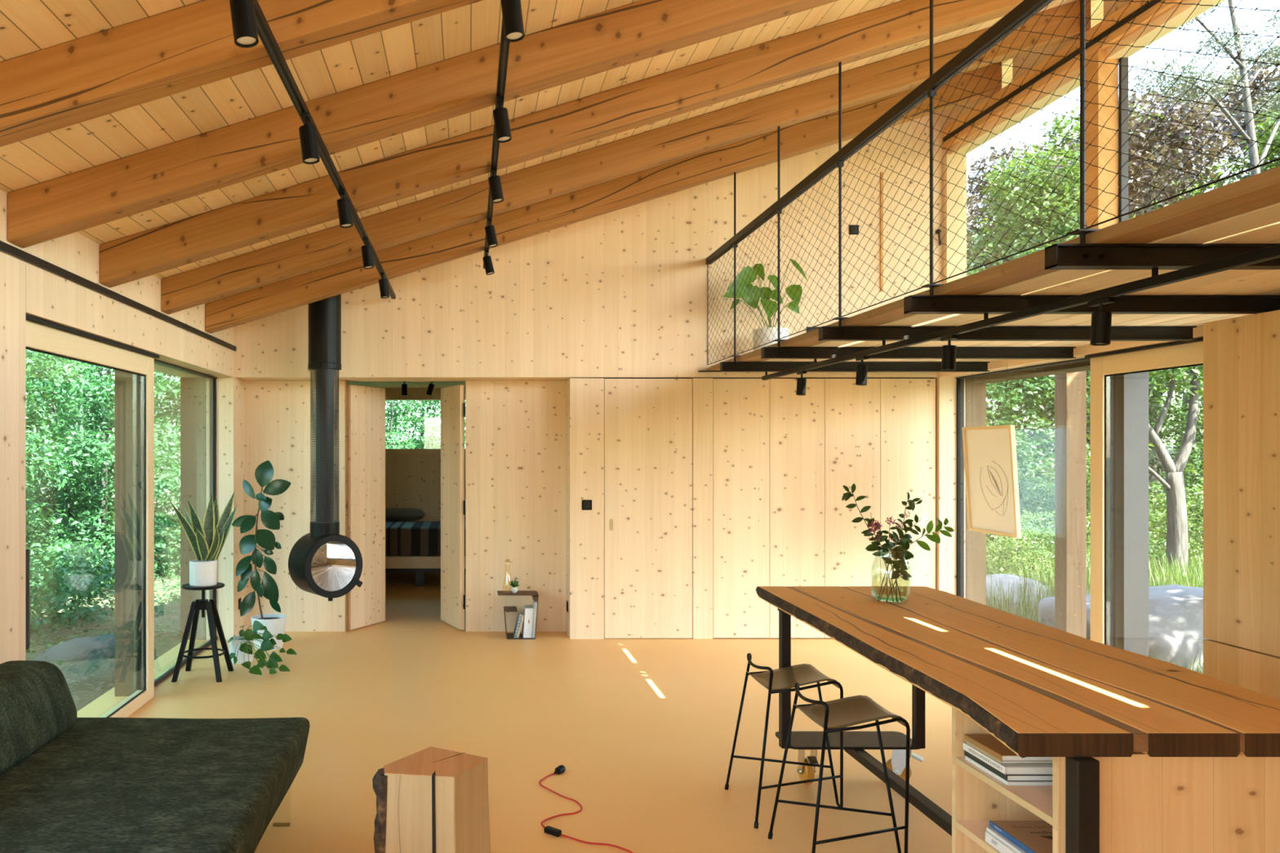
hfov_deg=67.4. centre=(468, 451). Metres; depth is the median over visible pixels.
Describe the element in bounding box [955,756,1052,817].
shelf
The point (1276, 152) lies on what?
tree
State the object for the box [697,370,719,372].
wall angle
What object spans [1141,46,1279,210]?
tree
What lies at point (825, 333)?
steel beam
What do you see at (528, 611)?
book
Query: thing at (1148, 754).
table
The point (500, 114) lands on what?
track spotlight
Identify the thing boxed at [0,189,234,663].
wall
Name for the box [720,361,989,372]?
steel beam
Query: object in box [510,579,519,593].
succulent
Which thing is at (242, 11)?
track spotlight
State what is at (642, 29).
ceiling beam
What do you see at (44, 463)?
shrub
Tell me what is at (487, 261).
track spotlight
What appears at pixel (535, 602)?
book
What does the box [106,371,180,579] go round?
shrub
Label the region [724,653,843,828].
stool
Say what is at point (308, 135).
track spotlight
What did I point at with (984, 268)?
bush
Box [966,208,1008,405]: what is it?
tree
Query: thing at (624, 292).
wall
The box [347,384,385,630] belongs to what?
door
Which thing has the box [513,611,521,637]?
book
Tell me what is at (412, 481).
wall
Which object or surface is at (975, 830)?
shelf
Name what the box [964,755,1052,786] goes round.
book
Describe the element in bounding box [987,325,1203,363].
trim
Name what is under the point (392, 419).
shrub
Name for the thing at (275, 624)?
rubber plant
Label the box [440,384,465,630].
door
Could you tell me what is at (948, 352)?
track spotlight
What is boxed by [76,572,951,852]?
floor
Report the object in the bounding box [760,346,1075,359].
steel beam
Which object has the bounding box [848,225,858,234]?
light switch
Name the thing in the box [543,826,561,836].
switch
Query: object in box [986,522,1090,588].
shrub
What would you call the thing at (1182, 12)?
trim
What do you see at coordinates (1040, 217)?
tree
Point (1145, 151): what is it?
tree
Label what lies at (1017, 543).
shrub
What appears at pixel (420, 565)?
bed
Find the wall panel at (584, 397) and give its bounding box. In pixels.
[565,377,604,639]
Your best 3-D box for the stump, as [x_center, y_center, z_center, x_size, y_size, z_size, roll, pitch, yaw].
[-0.133,1.304,3.224,0.300,0.452,0.362,0,0,32]
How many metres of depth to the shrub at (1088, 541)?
12.30 m
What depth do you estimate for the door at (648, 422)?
7.64 m
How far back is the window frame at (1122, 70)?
5.71 m
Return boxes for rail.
[0,240,235,351]
[942,0,1161,142]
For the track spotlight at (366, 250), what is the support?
attached to the track at (265, 34)
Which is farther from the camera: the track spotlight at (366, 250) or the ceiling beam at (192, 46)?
the track spotlight at (366, 250)
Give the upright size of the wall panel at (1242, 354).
2.090 m
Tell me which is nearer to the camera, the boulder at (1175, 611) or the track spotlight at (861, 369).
the track spotlight at (861, 369)
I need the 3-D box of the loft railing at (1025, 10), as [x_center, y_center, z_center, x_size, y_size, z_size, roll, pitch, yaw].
[1.948,-1.346,4.119,0.065,1.389,7.037,0,0,0]
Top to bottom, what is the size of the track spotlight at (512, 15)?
0.167 m
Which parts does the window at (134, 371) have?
pull handle, rail, fixed rail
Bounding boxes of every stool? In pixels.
[171,582,233,682]
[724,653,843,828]
[767,683,910,852]
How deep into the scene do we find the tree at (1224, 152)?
27.49 m
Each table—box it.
[497,591,538,639]
[755,586,1279,852]
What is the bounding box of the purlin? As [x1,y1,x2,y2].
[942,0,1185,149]
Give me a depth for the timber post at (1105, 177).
5.74 m
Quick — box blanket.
[385,521,465,555]
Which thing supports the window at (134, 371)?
in the wall at (51, 297)
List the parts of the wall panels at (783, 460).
door, door, door, door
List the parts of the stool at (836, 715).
leg, backrest rail, leg, leg, seat, leg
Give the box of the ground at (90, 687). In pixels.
[26,454,182,711]
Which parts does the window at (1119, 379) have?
fixed rail, rail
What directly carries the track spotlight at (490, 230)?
attached to the track at (504, 45)
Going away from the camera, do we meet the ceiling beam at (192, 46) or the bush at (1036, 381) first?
the ceiling beam at (192, 46)
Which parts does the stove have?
door, door glass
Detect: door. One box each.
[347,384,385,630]
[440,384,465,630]
[604,378,692,638]
[880,172,941,291]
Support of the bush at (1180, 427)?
on the ground at (1170, 448)
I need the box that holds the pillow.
[385,508,425,520]
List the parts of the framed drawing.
frame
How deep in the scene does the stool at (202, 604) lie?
6.31 m
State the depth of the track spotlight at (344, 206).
4.40 m
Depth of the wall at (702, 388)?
7.64 m
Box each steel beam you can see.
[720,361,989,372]
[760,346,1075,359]
[818,326,1196,341]
[903,295,1279,314]
[1044,243,1279,269]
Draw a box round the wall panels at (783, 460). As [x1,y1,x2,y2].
[712,378,935,638]
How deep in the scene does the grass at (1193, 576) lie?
10.39 m
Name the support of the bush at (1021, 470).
on the ground at (1170, 448)
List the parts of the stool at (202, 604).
leg, leg, seat, leg, leg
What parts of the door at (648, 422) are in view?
pull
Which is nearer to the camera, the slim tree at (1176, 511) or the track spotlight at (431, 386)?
the track spotlight at (431, 386)
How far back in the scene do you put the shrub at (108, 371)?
13.20 m
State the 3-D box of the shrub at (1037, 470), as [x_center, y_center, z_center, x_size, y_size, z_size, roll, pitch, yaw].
[9.899,0.923,15.118,2.997,2.066,2.853,0,0,26]
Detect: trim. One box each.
[345,380,348,631]
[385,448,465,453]
[947,0,1223,154]
[964,360,1090,383]
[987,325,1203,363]
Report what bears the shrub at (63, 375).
on the ground at (90, 687)
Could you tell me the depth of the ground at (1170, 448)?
29.42 m
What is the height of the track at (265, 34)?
0.032 m
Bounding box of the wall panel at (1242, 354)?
[1203,309,1279,699]
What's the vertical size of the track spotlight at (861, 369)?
0.156 m
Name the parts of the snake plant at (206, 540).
plant pot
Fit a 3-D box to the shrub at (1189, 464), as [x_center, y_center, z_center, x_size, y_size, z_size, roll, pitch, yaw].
[12.076,1.034,14.165,2.464,1.784,2.588,0,0,8]
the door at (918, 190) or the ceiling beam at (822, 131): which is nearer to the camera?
the ceiling beam at (822, 131)
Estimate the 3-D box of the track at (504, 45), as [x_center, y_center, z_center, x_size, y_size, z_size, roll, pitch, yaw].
[0.130,-1.465,2.725,0.032,0.032,9.450,0,0,0]
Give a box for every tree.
[966,97,1200,470]
[966,139,1079,455]
[966,142,1135,487]
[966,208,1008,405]
[985,83,1245,494]
[1046,244,1203,577]
[1128,0,1279,176]
[1128,75,1260,443]
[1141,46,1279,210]
[1180,108,1279,199]
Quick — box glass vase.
[871,549,911,602]
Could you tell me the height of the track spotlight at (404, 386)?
0.159 m
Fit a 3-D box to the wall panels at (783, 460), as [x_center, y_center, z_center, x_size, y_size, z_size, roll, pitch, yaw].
[2.898,0.466,7.658,1.811,2.113,0.038,0,0,0]
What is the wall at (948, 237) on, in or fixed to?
in the wall at (624, 292)
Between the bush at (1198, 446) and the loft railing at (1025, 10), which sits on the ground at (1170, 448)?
the bush at (1198, 446)
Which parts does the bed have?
leg, rail, frame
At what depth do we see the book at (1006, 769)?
2.36 m
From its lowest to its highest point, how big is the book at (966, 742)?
0.008 m
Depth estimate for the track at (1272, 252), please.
3.33 m
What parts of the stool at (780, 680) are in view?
leg, backrest rail, leg, seat, leg, leg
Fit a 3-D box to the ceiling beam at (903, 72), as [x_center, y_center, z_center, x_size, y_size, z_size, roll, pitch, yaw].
[0.976,-1.843,5.880,5.769,1.953,0.140,0,0,0]
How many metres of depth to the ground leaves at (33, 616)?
8.69 m
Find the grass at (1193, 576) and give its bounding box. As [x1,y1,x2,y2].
[986,530,1203,674]
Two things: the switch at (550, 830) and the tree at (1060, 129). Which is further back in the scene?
the tree at (1060, 129)
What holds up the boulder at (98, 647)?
on the ground at (90, 687)
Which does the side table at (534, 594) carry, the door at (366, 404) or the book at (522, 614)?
the book at (522, 614)
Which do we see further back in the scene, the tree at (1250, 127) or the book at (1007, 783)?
the tree at (1250, 127)
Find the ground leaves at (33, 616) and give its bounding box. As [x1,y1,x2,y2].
[26,552,180,682]
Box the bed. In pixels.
[385,555,465,586]
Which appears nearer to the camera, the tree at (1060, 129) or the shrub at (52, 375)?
the shrub at (52, 375)
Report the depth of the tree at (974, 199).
24.23 m
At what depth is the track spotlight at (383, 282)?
6.45 m
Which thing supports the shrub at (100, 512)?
on the ground at (90, 687)
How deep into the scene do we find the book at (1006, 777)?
2.35 m
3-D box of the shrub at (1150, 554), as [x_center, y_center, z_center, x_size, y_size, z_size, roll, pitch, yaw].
[8.954,1.182,13.476,1.978,1.529,1.987,0,0,-44]
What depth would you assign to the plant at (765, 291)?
7.28 m
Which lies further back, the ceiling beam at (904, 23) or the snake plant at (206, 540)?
the snake plant at (206, 540)
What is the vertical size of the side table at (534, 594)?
0.360 m
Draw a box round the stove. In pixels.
[288,293,362,600]
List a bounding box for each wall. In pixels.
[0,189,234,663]
[234,108,951,381]
[244,380,565,631]
[385,388,465,521]
[604,377,934,378]
[692,377,712,639]
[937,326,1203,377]
[942,154,966,284]
[951,0,1132,123]
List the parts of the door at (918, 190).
handle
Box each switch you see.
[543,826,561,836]
[582,499,591,510]
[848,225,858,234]
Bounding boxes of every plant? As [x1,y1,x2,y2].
[169,490,238,586]
[227,620,297,675]
[231,460,291,650]
[722,258,808,351]
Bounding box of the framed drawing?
[961,368,1021,537]
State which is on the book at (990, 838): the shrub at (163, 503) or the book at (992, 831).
the book at (992, 831)
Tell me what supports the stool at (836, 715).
on the floor at (642, 731)
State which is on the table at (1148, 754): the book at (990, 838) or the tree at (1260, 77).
the book at (990, 838)
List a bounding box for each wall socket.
[238,597,241,609]
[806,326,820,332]
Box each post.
[1054,370,1086,638]
[1085,50,1118,228]
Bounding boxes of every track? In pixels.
[253,0,395,298]
[483,17,510,268]
[762,244,1279,380]
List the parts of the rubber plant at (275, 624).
stem, plant pot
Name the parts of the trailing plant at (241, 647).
plant pot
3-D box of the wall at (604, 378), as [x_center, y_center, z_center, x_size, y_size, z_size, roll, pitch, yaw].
[2.450,0.465,7.894,2.900,2.130,0.413,0,0,0]
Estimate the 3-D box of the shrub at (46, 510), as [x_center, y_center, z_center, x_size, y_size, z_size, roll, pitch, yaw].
[-6.683,-1.426,15.732,3.599,6.153,4.745,0,0,-13]
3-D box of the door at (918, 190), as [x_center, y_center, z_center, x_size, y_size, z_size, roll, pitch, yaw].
[3.592,-1.785,7.616,0.480,0.970,0.042,0,0,0]
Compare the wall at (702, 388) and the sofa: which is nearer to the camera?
the sofa
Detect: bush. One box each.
[966,264,1036,475]
[986,244,1090,534]
[986,378,1054,544]
[1005,369,1203,542]
[1150,370,1203,530]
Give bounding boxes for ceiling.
[0,0,1103,388]
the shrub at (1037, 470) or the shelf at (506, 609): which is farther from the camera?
the shrub at (1037, 470)
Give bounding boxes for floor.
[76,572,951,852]
[710,165,1279,370]
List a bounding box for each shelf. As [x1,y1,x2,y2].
[503,606,517,612]
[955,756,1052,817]
[956,820,1001,852]
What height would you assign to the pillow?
0.150 m
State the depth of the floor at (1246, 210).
3.54 m
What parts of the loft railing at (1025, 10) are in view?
rod, rod, rod, handrail, rod, rod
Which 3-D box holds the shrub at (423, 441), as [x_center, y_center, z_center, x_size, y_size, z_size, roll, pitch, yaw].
[0.019,-0.346,15.162,2.621,4.367,3.095,0,0,16]
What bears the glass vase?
on the table at (1148, 754)
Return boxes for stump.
[372,746,491,852]
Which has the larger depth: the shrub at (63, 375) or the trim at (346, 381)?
the shrub at (63, 375)
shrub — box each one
[26,349,115,626]
[26,351,115,595]
[26,351,174,535]
[26,351,180,589]
[26,352,92,540]
[27,352,180,552]
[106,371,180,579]
[154,374,180,540]
[385,400,440,448]
[385,400,465,448]
[385,400,465,448]
[986,474,1090,566]
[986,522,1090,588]
[986,526,1053,584]
[989,507,1090,571]
[990,447,1166,550]
[1022,485,1166,568]
[1148,483,1203,565]
[1154,460,1203,549]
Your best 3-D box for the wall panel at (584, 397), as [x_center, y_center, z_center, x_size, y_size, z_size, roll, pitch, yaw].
[0.964,0.468,7.869,0.278,2.124,0.463,0,0,0]
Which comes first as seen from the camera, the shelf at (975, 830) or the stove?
the shelf at (975, 830)
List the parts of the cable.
cord, cord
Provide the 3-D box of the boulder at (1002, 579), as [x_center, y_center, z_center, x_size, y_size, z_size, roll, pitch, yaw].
[5.730,1.802,10.303,1.195,0.887,1.072,0,0,-4]
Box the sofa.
[0,660,310,852]
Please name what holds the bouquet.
in the glass vase
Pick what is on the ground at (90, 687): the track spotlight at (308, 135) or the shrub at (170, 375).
the shrub at (170, 375)
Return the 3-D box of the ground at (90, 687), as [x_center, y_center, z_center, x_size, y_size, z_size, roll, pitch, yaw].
[-16.172,-0.558,10.000,27.670,4.725,48.004,0,0,0]
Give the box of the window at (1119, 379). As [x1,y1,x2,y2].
[934,337,1203,656]
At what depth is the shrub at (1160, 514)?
13.46 m
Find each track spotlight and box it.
[229,0,258,48]
[298,111,319,164]
[337,188,352,227]
[360,237,374,269]
[378,272,389,298]
[401,381,407,395]
[426,381,434,395]
[482,249,494,275]
[484,218,497,247]
[488,166,503,203]
[493,96,511,142]
[500,0,524,42]
[795,370,806,395]
[855,355,868,385]
[940,334,958,370]
[1087,297,1116,346]
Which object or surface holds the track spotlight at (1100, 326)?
attached to the track at (1272, 252)
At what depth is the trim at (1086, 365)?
6.76 m
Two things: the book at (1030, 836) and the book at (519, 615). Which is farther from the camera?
the book at (519, 615)
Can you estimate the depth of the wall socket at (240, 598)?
7.77 m
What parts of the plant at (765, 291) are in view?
plant pot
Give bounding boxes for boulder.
[34,634,115,660]
[986,573,1049,615]
[1038,584,1207,673]
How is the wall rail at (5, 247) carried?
attached to the wall
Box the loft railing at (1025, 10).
[706,0,1279,364]
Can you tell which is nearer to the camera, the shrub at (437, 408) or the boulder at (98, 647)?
the boulder at (98, 647)
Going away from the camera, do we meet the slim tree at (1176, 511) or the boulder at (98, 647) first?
the boulder at (98, 647)
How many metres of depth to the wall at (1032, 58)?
6.57 m
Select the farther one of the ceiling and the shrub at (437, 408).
the shrub at (437, 408)
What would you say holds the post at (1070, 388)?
on the ground at (1170, 448)
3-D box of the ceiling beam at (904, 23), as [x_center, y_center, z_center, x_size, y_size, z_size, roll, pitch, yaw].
[0.976,-1.843,4.910,5.769,1.953,0.140,0,0,0]
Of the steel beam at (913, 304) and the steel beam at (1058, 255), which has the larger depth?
the steel beam at (913, 304)
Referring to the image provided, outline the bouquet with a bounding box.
[841,483,954,600]
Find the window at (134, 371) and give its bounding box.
[26,314,244,717]
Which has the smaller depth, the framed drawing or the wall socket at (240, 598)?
the framed drawing
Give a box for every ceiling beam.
[0,0,482,146]
[7,0,838,248]
[99,0,1055,287]
[160,0,1090,314]
[204,61,1001,333]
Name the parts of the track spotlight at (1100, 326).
stem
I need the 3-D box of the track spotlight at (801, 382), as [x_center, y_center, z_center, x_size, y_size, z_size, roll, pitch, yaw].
[2.171,-0.442,6.120,0.064,0.156,0.110,0,0,0]
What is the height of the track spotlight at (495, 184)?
0.168 m
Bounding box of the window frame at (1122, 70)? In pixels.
[1118,57,1128,222]
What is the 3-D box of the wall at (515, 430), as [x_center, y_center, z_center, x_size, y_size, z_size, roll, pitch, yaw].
[-0.542,0.465,8.027,2.734,2.130,0.145,0,0,0]
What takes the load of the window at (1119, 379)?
in the wall
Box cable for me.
[538,764,632,852]
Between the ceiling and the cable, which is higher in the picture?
the ceiling
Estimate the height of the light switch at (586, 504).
0.082 m
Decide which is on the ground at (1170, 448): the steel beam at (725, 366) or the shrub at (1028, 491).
the shrub at (1028, 491)
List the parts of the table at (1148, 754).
leg, caster plate, leg, panel, leg, panel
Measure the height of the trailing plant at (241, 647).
0.310 m
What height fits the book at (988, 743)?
0.014 m
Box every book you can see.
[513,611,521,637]
[516,612,524,637]
[522,604,533,637]
[532,600,537,637]
[963,742,1052,774]
[964,733,1052,761]
[964,750,1052,781]
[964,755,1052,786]
[965,740,1052,764]
[985,831,1017,852]
[986,826,1026,852]
[989,820,1052,852]
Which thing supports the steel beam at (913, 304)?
attached to the floor at (1246, 210)

